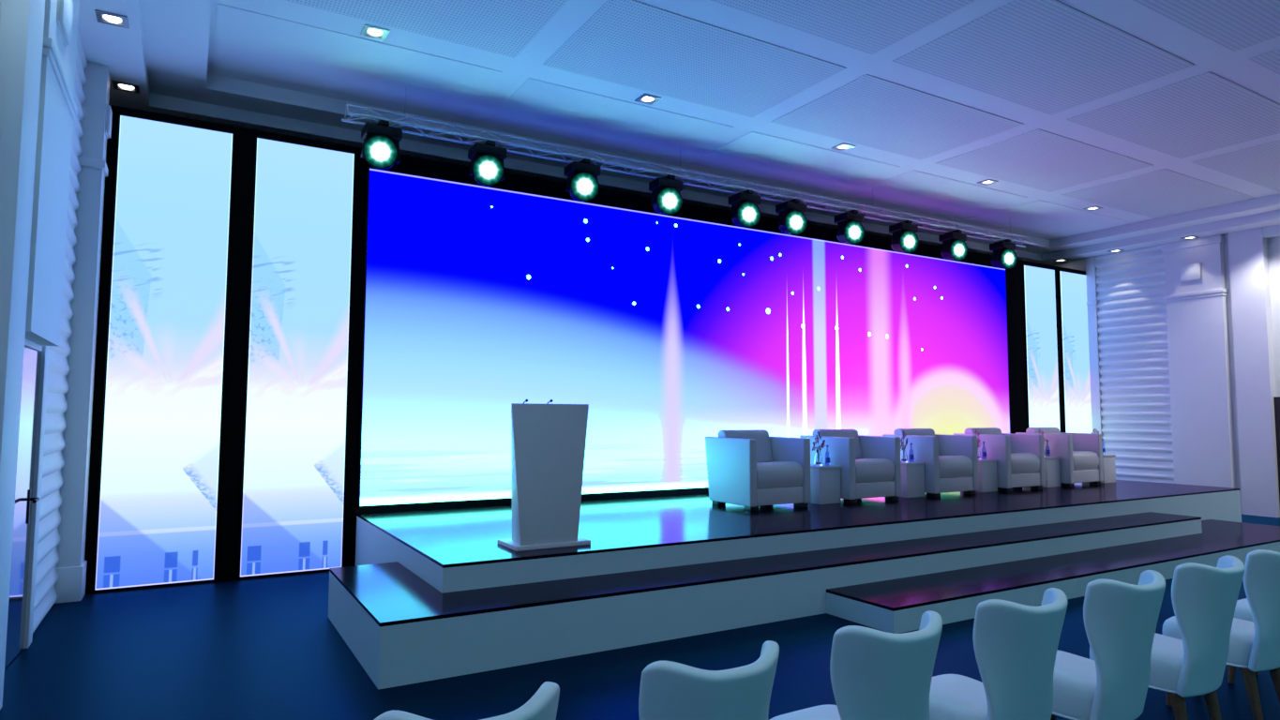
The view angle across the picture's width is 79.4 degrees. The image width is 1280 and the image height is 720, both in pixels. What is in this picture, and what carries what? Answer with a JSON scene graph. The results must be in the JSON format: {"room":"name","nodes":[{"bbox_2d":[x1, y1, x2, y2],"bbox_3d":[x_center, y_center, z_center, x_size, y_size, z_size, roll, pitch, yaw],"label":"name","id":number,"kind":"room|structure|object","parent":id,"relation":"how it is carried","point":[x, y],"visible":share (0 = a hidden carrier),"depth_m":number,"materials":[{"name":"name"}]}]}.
{"room":"event hall","nodes":[
{"label":"event hall","id":0,"kind":"room"},
{"bbox_2d":[0,0,1,21],"bbox_3d":[-1.782,-0.739,0.862,0.340,4.950,17.200,3,-5,-30],"label":"wall","id":1,"kind":"structure","parent":0,"point":[0,0],"depth_m":4.21,"materials":[{"name":"white paint"}]},
{"bbox_2d":[0,0,45,709],"bbox_3d":[-3.614,-0.498,4.330,0.220,4.950,0.470,3,-5,-30],"label":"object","id":2,"kind":"structure","parent":1,"relation":"attached to","point":[22,23],"depth_m":4.25,"materials":[{"name":"white paint"}]},
{"bbox_2d":[4,346,41,668],"bbox_3d":[-4.123,0.963,5.054,0.178,2.115,1.185,3,-5,-30],"label":"door","id":3,"kind":"structure","parent":1,"relation":"in","point":[31,369],"depth_m":5.33,"materials":[{"name":"glass"},{"name":"metal"}]},
{"bbox_2d":[23,338,49,648],"bbox_3d":[-4.150,0.881,5.069,0.150,2.300,1.510,3,-5,-30],"label":"trim","id":4,"kind":"structure","parent":1,"relation":"attached to","point":[44,350],"depth_m":5.62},
{"bbox_2d":[24,0,79,346],"bbox_3d":[-3.996,-1.524,5.205,0.165,2.780,1.270,3,-5,-30],"label":"trim","id":5,"kind":"structure","parent":1,"relation":"attached to","point":[57,108],"depth_m":5.04,"materials":[{"name":"white paint"}]},
{"bbox_2d":[32,30,87,632],"bbox_3d":[-4.840,-0.354,6.411,0.059,4.950,1.370,3,-5,-30],"label":"trim","id":6,"kind":"structure","parent":1,"relation":"attached to","point":[57,386],"depth_m":6.57,"materials":[{"name":"white"}]},
{"bbox_2d":[56,0,73,46],"bbox_3d":[-3.842,-2.330,5.154,0.035,0.320,0.420,3,-5,-30],"label":"wall plate","id":7,"kind":"object","parent":1,"relation":"attached to","point":[65,7],"visible":1,"depth_m":5.11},
{"bbox_2d":[54,61,110,603],"bbox_3d":[-5.166,-0.301,7.163,0.220,4.950,0.320,3,-5,-30],"label":"trim","id":8,"kind":"structure","parent":1,"relation":"attached to","point":[70,568],"depth_m":7.06,"materials":[{"name":"white paint"}]},
{"bbox_2d":[84,139,107,557],"bbox_3d":[1.615,0.118,12.683,18.800,4.950,0.200,3,-5,-30],"label":"wall","id":9,"kind":"structure","parent":0,"point":[107,140],"depth_m":8.21,"materials":[{"name":"white paint"}]},
{"bbox_2d":[84,105,1085,594],"bbox_3d":[2.011,0.180,11.642,16.763,4.680,0.225,3,-5,-30],"label":"wall","id":10,"kind":"structure","parent":0,"point":[674,332],"depth_m":10.05,"materials":[{"name":"black metal"}]},
{"bbox_2d":[105,104,112,139],"bbox_3d":[-5.078,-2.276,7.369,0.035,0.280,0.210,3,-5,-30],"label":"wall plate","id":11,"kind":"object","parent":10,"relation":"attached to","point":[109,113],"visible":1,"depth_m":7.29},
{"bbox_2d":[92,114,234,591],"bbox_3d":[-4.668,-0.099,7.620,1.002,4.582,0.035,3,-5,-30],"label":"screen","id":12,"kind":"object","parent":10,"relation":"attached to","point":[160,452],"visible":1,"depth_m":7.59,"materials":[{"name":"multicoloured glass"}]},
{"bbox_2d":[238,136,355,578],"bbox_3d":[-3.631,-0.052,8.226,1.002,4.582,0.035,3,-5,-30],"label":"screen","id":13,"kind":"object","parent":10,"relation":"attached to","point":[293,493],"visible":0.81,"depth_m":8.20,"materials":[{"name":"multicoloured glass"}]},
{"bbox_2d":[1022,264,1060,431],"bbox_3d":[7.795,0.467,14.916,1.002,4.582,0.035,3,-5,-30],"label":"screen","id":14,"kind":"object","parent":10,"relation":"attached to","point":[1041,351],"visible":0.56,"depth_m":14.93,"materials":[{"name":"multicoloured glass"}]},
{"bbox_2d":[1058,271,1092,433],"bbox_3d":[8.812,0.513,15.512,1.002,4.582,0.035,3,-5,-30],"label":"screen","id":15,"kind":"object","parent":10,"relation":"attached to","point":[1073,286],"visible":0.56,"depth_m":15.50,"materials":[{"name":"glowing display panel"},{"name":"black metal"}]},
{"bbox_2d":[0,513,1279,719],"bbox_3d":[5.910,2.130,5.191,18.800,0.100,17.200,3,-5,-30],"label":"floor","id":16,"kind":"structure","parent":0,"point":[269,648],"depth_m":5.18,"materials":[{"name":"carpet"}]},
{"bbox_2d":[374,681,559,719],"bbox_3d":[-0.522,1.347,2.088,0.503,0.979,0.665,3,-5,-30],"label":"dining chair","id":17,"kind":"object","parent":16,"relation":"on","point":[543,705],"visible":1,"depth_m":1.93,"materials":[{"name":"fabric"}]},
{"bbox_2d":[638,640,779,719],"bbox_3d":[0.128,1.376,2.469,0.503,0.979,0.665,3,-5,-30],"label":"dining chair","id":18,"kind":"object","parent":16,"relation":"on","point":[669,690],"visible":1,"depth_m":2.21,"materials":[{"name":"fabric"}]},
{"bbox_2d":[328,512,1202,690],"bbox_3d":[2.309,2.078,8.158,10.220,0.400,1.957,3,-5,-30],"label":"step","id":19,"kind":"structure","parent":16,"relation":"on","point":[402,630],"depth_m":5.85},
{"bbox_2d":[355,480,1241,593],"bbox_3d":[3.031,2.116,10.057,12.260,0.600,3.290,3,-5,-30],"label":"stage platform","id":20,"kind":"object","parent":16,"relation":"on","point":[450,549],"visible":0.64,"depth_m":7.85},
{"bbox_2d":[497,399,590,551],"bbox_3d":[-0.820,0.940,6.502,0.705,1.212,0.430,3,-5,-30],"label":"lectern","id":21,"kind":"object","parent":20,"relation":"on","point":[549,441],"visible":1,"depth_m":6.32,"materials":[{"name":"white laminate"}]},
{"bbox_2d":[705,429,811,511],"bbox_3d":[1.417,1.306,9.362,0.920,0.905,0.898,3,-5,-30],"label":"armchair","id":22,"kind":"object","parent":20,"relation":"on","point":[751,469],"visible":1,"depth_m":9.11,"materials":[{"name":"white leather"}]},
{"bbox_2d":[756,461,803,488],"bbox_3d":[1.488,1.358,9.238,0.696,0.280,0.620,3,-5,-30],"label":"seat cushion","id":23,"kind":"object","parent":22,"relation":"on","point":[770,474],"depth_m":9.00,"materials":[{"name":"white leather"}]},
{"bbox_2d":[810,464,841,504],"bbox_3d":[2.257,1.557,9.701,0.360,0.458,0.390,3,-5,-30],"label":"side table","id":24,"kind":"object","parent":20,"relation":"on","point":[824,479],"visible":0.65,"depth_m":9.53,"materials":[{"name":"white laminate"}]},
{"bbox_2d":[812,431,826,466],"bbox_3d":[2.240,1.109,9.658,0.209,0.430,0.105,3,-5,-30],"label":"flower vase","id":25,"kind":"object","parent":24,"relation":"on","point":[818,458],"visible":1,"depth_m":9.62,"materials":[{"name":"clear glass"}]},
{"bbox_2d":[825,445,829,465],"bbox_3d":[2.371,1.203,9.752,0.064,0.256,0.064,3,-5,-30],"label":"water bottle","id":26,"kind":"object","parent":24,"relation":"on","point":[827,454],"visible":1,"depth_m":9.73,"materials":[{"name":"blue glass"}]},
{"bbox_2d":[799,428,901,503],"bbox_3d":[2.763,1.367,10.150,0.920,0.905,0.898,3,-5,-30],"label":"armchair","id":27,"kind":"object","parent":20,"relation":"on","point":[870,465],"visible":0.84,"depth_m":9.84,"materials":[{"name":"white leather"}]},
{"bbox_2d":[855,458,894,482],"bbox_3d":[2.833,1.419,10.026,0.696,0.280,0.620,3,-5,-30],"label":"seat cushion","id":28,"kind":"object","parent":27,"relation":"on","point":[866,470],"depth_m":9.78,"materials":[{"name":"white leather"}]},
{"bbox_2d":[898,461,925,497],"bbox_3d":[3.603,1.618,10.488,0.360,0.458,0.390,3,-5,-30],"label":"side table","id":29,"kind":"object","parent":20,"relation":"on","point":[912,474],"visible":0.68,"depth_m":10.31,"materials":[{"name":"white laminate"}]},
{"bbox_2d":[900,430,907,462],"bbox_3d":[3.574,1.170,10.443,0.105,0.430,0.209,-3,-5,37],"label":"flower vase","id":30,"kind":"object","parent":29,"relation":"on","point":[903,456],"visible":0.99,"depth_m":10.40,"materials":[{"name":"clear glass"}]},
{"bbox_2d":[908,443,914,462],"bbox_3d":[3.708,1.264,10.534,0.064,0.256,0.064,3,-5,-30],"label":"water bottle","id":31,"kind":"object","parent":29,"relation":"on","point":[911,453],"visible":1,"depth_m":10.51,"materials":[{"name":"blue glass"}]},
{"bbox_2d":[882,428,978,496],"bbox_3d":[4.108,1.428,10.937,0.920,0.905,0.898,3,-5,-30],"label":"armchair","id":32,"kind":"object","parent":20,"relation":"on","point":[951,461],"visible":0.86,"depth_m":10.61,"materials":[{"name":"white leather"}]},
{"bbox_2d":[938,455,972,478],"bbox_3d":[4.178,1.480,10.813,0.696,0.280,0.620,3,-5,-30],"label":"seat cushion","id":33,"kind":"object","parent":32,"relation":"on","point":[949,466],"depth_m":10.57,"materials":[{"name":"white leather"}]},
{"bbox_2d":[976,458,997,492],"bbox_3d":[4.948,1.679,11.276,0.360,0.458,0.390,3,-5,-30],"label":"side table","id":34,"kind":"object","parent":20,"relation":"on","point":[987,477],"visible":0.5,"depth_m":11.09,"materials":[{"name":"white laminate"}]},
{"bbox_2d":[974,430,981,459],"bbox_3d":[4.906,1.230,11.227,0.105,0.430,0.209,-1,-4,14],"label":"flower vase","id":35,"kind":"object","parent":34,"relation":"on","point":[975,432],"visible":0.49,"depth_m":11.18,"materials":[{"name":"clear glass"}]},
{"bbox_2d":[981,441,986,459],"bbox_3d":[5.053,1.325,11.322,0.064,0.256,0.064,3,-5,-30],"label":"water bottle","id":36,"kind":"object","parent":34,"relation":"on","point":[984,450],"visible":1,"depth_m":11.30,"materials":[{"name":"blue glass"}]},
{"bbox_2d":[953,427,1045,491],"bbox_3d":[5.453,1.489,11.725,0.920,0.905,0.898,3,-5,-30],"label":"armchair","id":37,"kind":"object","parent":20,"relation":"on","point":[1020,458],"visible":0.69,"depth_m":11.38,"materials":[{"name":"white leather"}]},
{"bbox_2d":[1010,452,1039,473],"bbox_3d":[5.523,1.541,11.601,0.696,0.280,0.620,3,-5,-30],"label":"seat cushion","id":38,"kind":"object","parent":37,"relation":"on","point":[1020,462],"depth_m":11.36,"materials":[{"name":"white fabric"}]},
{"bbox_2d":[1042,456,1060,487],"bbox_3d":[6.293,1.740,12.063,0.360,0.458,0.390,3,-5,-30],"label":"side table","id":39,"kind":"object","parent":20,"relation":"on","point":[1052,468],"visible":0.47,"depth_m":11.89,"materials":[{"name":"white laminate"}]},
{"bbox_2d":[1036,429,1046,456],"bbox_3d":[6.247,1.292,12.015,0.105,0.430,0.209,1,-4,-9],"label":"flower vase","id":40,"kind":"object","parent":39,"relation":"on","point":[1039,431],"visible":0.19,"depth_m":11.99,"materials":[{"name":"white plant"}]},
{"bbox_2d":[1045,439,1050,456],"bbox_3d":[6.398,1.386,12.109,0.064,0.256,0.064,3,-5,-30],"label":"water bottle","id":41,"kind":"object","parent":39,"relation":"on","point":[1047,452],"visible":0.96,"depth_m":12.08,"materials":[{"name":"blue glass"}]},
{"bbox_2d":[1015,427,1103,486],"bbox_3d":[6.798,1.550,12.512,0.920,0.905,0.898,3,-5,-30],"label":"armchair","id":42,"kind":"object","parent":20,"relation":"on","point":[1080,454],"visible":0.71,"depth_m":12.16,"materials":[{"name":"white leather"}]},
{"bbox_2d":[1072,451,1099,470],"bbox_3d":[6.869,1.602,12.389,0.696,0.280,0.620,3,-5,-30],"label":"seat cushion","id":43,"kind":"object","parent":42,"relation":"on","point":[1082,460],"depth_m":12.15,"materials":[{"name":"white leather"}]},
{"bbox_2d":[1100,453,1115,482],"bbox_3d":[7.638,1.802,12.851,0.360,0.458,0.390,3,-5,-30],"label":"side table","id":44,"kind":"object","parent":20,"relation":"on","point":[1108,460],"visible":0.44,"depth_m":12.68,"materials":[{"name":"white laminate"}]},
{"bbox_2d":[1101,438,1105,454],"bbox_3d":[7.743,1.447,12.897,0.064,0.256,0.064,3,-5,-30],"label":"water bottle","id":45,"kind":"object","parent":44,"relation":"on","point":[1103,444],"visible":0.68,"depth_m":12.87,"materials":[{"name":"blue glass"}]},
{"bbox_2d":[769,610,942,719],"bbox_3d":[0.780,1.406,2.851,0.503,0.979,0.665,3,-5,-30],"label":"dining chair","id":46,"kind":"object","parent":16,"relation":"on","point":[876,674],"visible":1,"depth_m":2.60,"materials":[{"name":"fabric"}]},
{"bbox_2d":[929,587,1067,719],"bbox_3d":[1.436,1.436,3.235,0.503,0.979,0.665,3,-5,-30],"label":"dining chair","id":47,"kind":"object","parent":16,"relation":"on","point":[1016,645],"visible":0.98,"depth_m":2.99,"materials":[{"name":"fabric"}]},
{"bbox_2d":[826,519,1279,633],"bbox_3d":[5.137,2.219,8.595,8.150,0.200,1.338,3,-5,-30],"label":"step","id":48,"kind":"structure","parent":16,"relation":"on","point":[896,606],"depth_m":7.18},
{"bbox_2d":[1050,570,1165,719],"bbox_3d":[2.089,1.465,3.617,0.503,0.979,0.665,3,-5,-30],"label":"dining chair","id":49,"kind":"object","parent":16,"relation":"on","point":[1120,618],"visible":0.91,"depth_m":3.38,"materials":[{"name":"fabric"}]},
{"bbox_2d":[1089,555,1245,719],"bbox_3d":[2.742,1.495,3.999,0.503,0.979,0.665,3,-5,-30],"label":"dining chair","id":50,"kind":"object","parent":16,"relation":"on","point":[1204,598],"visible":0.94,"depth_m":3.76,"materials":[{"name":"fabric"}]},
{"bbox_2d":[1162,549,1279,719],"bbox_3d":[3.391,1.524,4.379,0.503,0.979,0.665,3,-5,-30],"label":"dining chair","id":51,"kind":"object","parent":16,"relation":"on","point":[1254,647],"visible":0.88,"depth_m":4.14,"materials":[{"name":"fabric"}]},
{"bbox_2d":[1227,598,1258,683],"bbox_3d":[4.047,1.554,4.763,0.503,0.979,0.665,3,-5,-30],"label":"dining chair","id":52,"kind":"object","parent":16,"relation":"on","point":[1242,611],"visible":0.11,"depth_m":4.85,"materials":[{"name":"fabric"}]},
{"bbox_2d":[77,0,1279,264],"bbox_3d":[5.928,-3.082,5.563,18.800,0.450,17.200,3,-5,-30],"label":"ceiling","id":53,"kind":"structure","parent":0,"point":[1163,116],"depth_m":8.45,"materials":[{"name":"paint"}]},
{"bbox_2d":[94,9,129,29],"bbox_3d":[-4.376,-2.828,6.397,0.220,0.012,0.220,3,-5,-30],"label":"recessed light","id":54,"kind":"object","parent":53,"relation":"in","point":[112,18],"visible":1,"depth_m":6.39,"materials":[{"name":"metal"}]},
{"bbox_2d":[112,79,139,93],"bbox_3d":[-5.147,-2.736,7.726,0.220,0.012,0.220,3,-5,-30],"label":"recessed light","id":55,"kind":"object","parent":53,"relation":"in","point":[125,86],"visible":1,"depth_m":7.71,"materials":[{"name":"metal"}]},
{"bbox_2d":[360,24,390,40],"bbox_3d":[-2.478,-3.064,7.213,0.220,0.012,0.220,3,-5,-30],"label":"recessed light","id":56,"kind":"object","parent":53,"relation":"in","point":[375,31],"visible":1,"depth_m":7.20,"materials":[{"name":"glass"}]},
{"bbox_2d":[634,93,661,105],"bbox_3d":[0.089,-2.947,8.713,0.220,0.012,0.220,3,-5,-30],"label":"recessed light","id":57,"kind":"object","parent":53,"relation":"in","point":[646,97],"visible":1,"depth_m":8.70,"materials":[{"name":"metal"}]},
{"bbox_2d":[341,88,1038,247],"bbox_3d":[2.021,-2.544,11.107,11.900,0.464,0.268,3,-5,-30],"label":"lighting truss","id":58,"kind":"object","parent":53,"relation":"hanging from","point":[353,113],"visible":0.92,"depth_m":9.91,"materials":[{"name":"metal"}]},
{"bbox_2d":[361,120,402,170],"bbox_3d":[-2.784,-2.269,8.273,0.406,0.525,0.401,3,-5,-30],"label":"spotlight","id":59,"kind":"object","parent":58,"relation":"hanging from","point":[381,143],"visible":1,"depth_m":8.13,"materials":[{"name":"black metal"}]},
{"bbox_2d":[467,139,507,186],"bbox_3d":[-1.765,-2.222,8.869,0.406,0.525,0.401,3,-5,-30],"label":"spotlight","id":60,"kind":"object","parent":58,"relation":"hanging from","point":[487,167],"visible":1,"depth_m":8.73,"materials":[{"name":"black metal"}]},
{"bbox_2d":[564,158,601,201],"bbox_3d":[-0.718,-2.175,9.482,0.406,0.525,0.401,3,-5,-30],"label":"spotlight","id":61,"kind":"object","parent":58,"relation":"hanging from","point":[582,185],"visible":1,"depth_m":9.34,"materials":[{"name":"black metal"}]},
{"bbox_2d":[648,174,683,214],"bbox_3d":[0.334,-2.127,10.098,0.406,0.525,0.401,3,-5,-30],"label":"spotlight","id":62,"kind":"object","parent":58,"relation":"hanging from","point":[667,199],"visible":1,"depth_m":9.96,"materials":[{"name":"black metal"}]},
{"bbox_2d":[728,189,760,227],"bbox_3d":[1.449,-2.076,10.751,0.406,0.525,0.401,3,-5,-30],"label":"spotlight","id":63,"kind":"object","parent":58,"relation":"hanging from","point":[745,212],"visible":1,"depth_m":10.61,"materials":[{"name":"black metal"}]},
{"bbox_2d":[775,198,807,235],"bbox_3d":[2.184,-2.043,11.182,0.406,0.525,0.401,3,-5,-30],"label":"spotlight","id":64,"kind":"object","parent":58,"relation":"hanging from","point":[792,219],"visible":1,"depth_m":11.04,"materials":[{"name":"black metal"}]},
{"bbox_2d":[833,210,864,244],"bbox_3d":[3.183,-1.998,11.766,0.406,0.525,0.401,3,-5,-30],"label":"spotlight","id":65,"kind":"object","parent":58,"relation":"hanging from","point":[850,230],"visible":1,"depth_m":11.63,"materials":[{"name":"black metal"}]},
{"bbox_2d":[888,220,918,253],"bbox_3d":[4.217,-1.951,12.371,0.406,0.525,0.401,3,-5,-30],"label":"spotlight","id":66,"kind":"object","parent":58,"relation":"hanging from","point":[905,239],"visible":1,"depth_m":12.24,"materials":[{"name":"black metal"}]},
{"bbox_2d":[938,229,967,260],"bbox_3d":[5.260,-1.903,12.982,0.406,0.525,0.401,3,-5,-30],"label":"spotlight","id":67,"kind":"object","parent":58,"relation":"hanging from","point":[955,248],"visible":1,"depth_m":12.85,"materials":[{"name":"black metal"}]},
{"bbox_2d":[989,239,1017,269],"bbox_3d":[6.414,-1.851,13.658,0.406,0.525,0.401,3,-5,-30],"label":"spotlight","id":68,"kind":"object","parent":58,"relation":"hanging from","point":[1003,256],"visible":1,"depth_m":13.53,"materials":[{"name":"black metal"}]},
{"bbox_2d":[831,142,855,150],"bbox_3d":[2.701,-2.829,10.237,0.220,0.012,0.220,3,-5,-30],"label":"recessed light","id":69,"kind":"object","parent":53,"relation":"in","point":[840,146],"visible":1,"depth_m":10.22,"materials":[{"name":"glass"}]},
{"bbox_2d":[976,179,998,185],"bbox_3d":[5.300,-2.711,11.758,0.220,0.012,0.220,3,-5,-30],"label":"recessed light","id":70,"kind":"object","parent":53,"relation":"in","point":[988,181],"visible":1,"depth_m":11.75,"materials":[{"name":"glass"}]},
{"bbox_2d":[1053,258,1069,262],"bbox_3d":[8.806,-2.085,16.139,0.220,0.012,0.220,3,-5,-30],"label":"recessed light","id":71,"kind":"object","parent":53,"relation":"in","point":[1060,260],"visible":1,"depth_m":16.09,"materials":[{"name":"metal"}]},
{"bbox_2d":[1083,205,1102,210],"bbox_3d":[7.761,-2.599,13.211,0.220,0.012,0.220,3,-5,-30],"label":"recessed light","id":72,"kind":"object","parent":53,"relation":"in","point":[1095,207],"visible":1,"depth_m":13.20,"materials":[{"name":"metal"}]},
{"bbox_2d":[1107,248,1124,252],"bbox_3d":[9.368,-2.151,15.184,0.220,0.012,0.220,3,-5,-30],"label":"recessed light","id":73,"kind":"object","parent":53,"relation":"in","point":[1118,249],"visible":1,"depth_m":15.16,"materials":[{"name":"metal"}]},
{"bbox_2d":[1180,235,1199,240],"bbox_3d":[10.023,-2.230,14.052,0.220,0.012,0.220,3,-5,-30],"label":"recessed light","id":74,"kind":"object","parent":53,"relation":"in","point":[1192,236],"visible":1,"depth_m":14.03,"materials":[{"name":"metal"}]},
{"bbox_2d":[1048,236,1279,396],"bbox_3d":[13.473,-0.046,9.793,1.280,4.950,17.200,3,-5,-30],"label":"wall","id":75,"kind":"structure","parent":0,"point":[1273,244],"depth_m":13.27,"materials":[{"name":"white paint"}]},
{"bbox_2d":[1084,256,1102,436],"bbox_3d":[9.245,0.357,15.646,0.090,4.950,0.200,3,-5,-30],"label":"trim","id":76,"kind":"structure","parent":75,"relation":"attached to","point":[1091,302],"depth_m":15.68,"materials":[{"name":"white paint"}]},
{"bbox_2d":[1094,245,1174,483],"bbox_3d":[9.638,0.314,15.032,0.076,4.950,1.300,3,-5,-30],"label":"wall panel","id":77,"kind":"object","parent":75,"relation":"attached to","point":[1135,388],"depth_m":15.01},
{"bbox_2d":[1179,262,1202,282],"bbox_3d":[10.130,-1.614,14.183,0.035,0.320,0.350,3,-5,-30],"label":"wall plate","id":78,"kind":"object","parent":75,"relation":"attached to","point":[1190,272],"visible":1,"depth_m":14.16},
{"bbox_2d":[1161,234,1235,488],"bbox_3d":[10.459,0.260,14.223,0.780,4.950,0.970,3,-5,-30],"label":"column","id":79,"kind":"structure","parent":75,"relation":"attached to","point":[1197,315],"depth_m":14.00,"materials":[{"name":"white paint"}]},
{"bbox_2d":[1223,225,1279,517],"bbox_3d":[14.133,-0.169,8.040,0.720,4.950,13.500,3,-5,-30],"label":"trim","id":80,"kind":"structure","parent":75,"relation":"attached to","point":[1245,252],"depth_m":13.34,"materials":[{"name":"white paint"}]},
{"bbox_2d":[1274,396,1279,499],"bbox_3d":[11.085,1.608,12.618,0.175,2.025,1.075,3,-5,-30],"label":"door","id":81,"kind":"structure","parent":75,"relation":"in","point":[1276,399],"depth_m":13.08,"materials":[{"name":"metal"}]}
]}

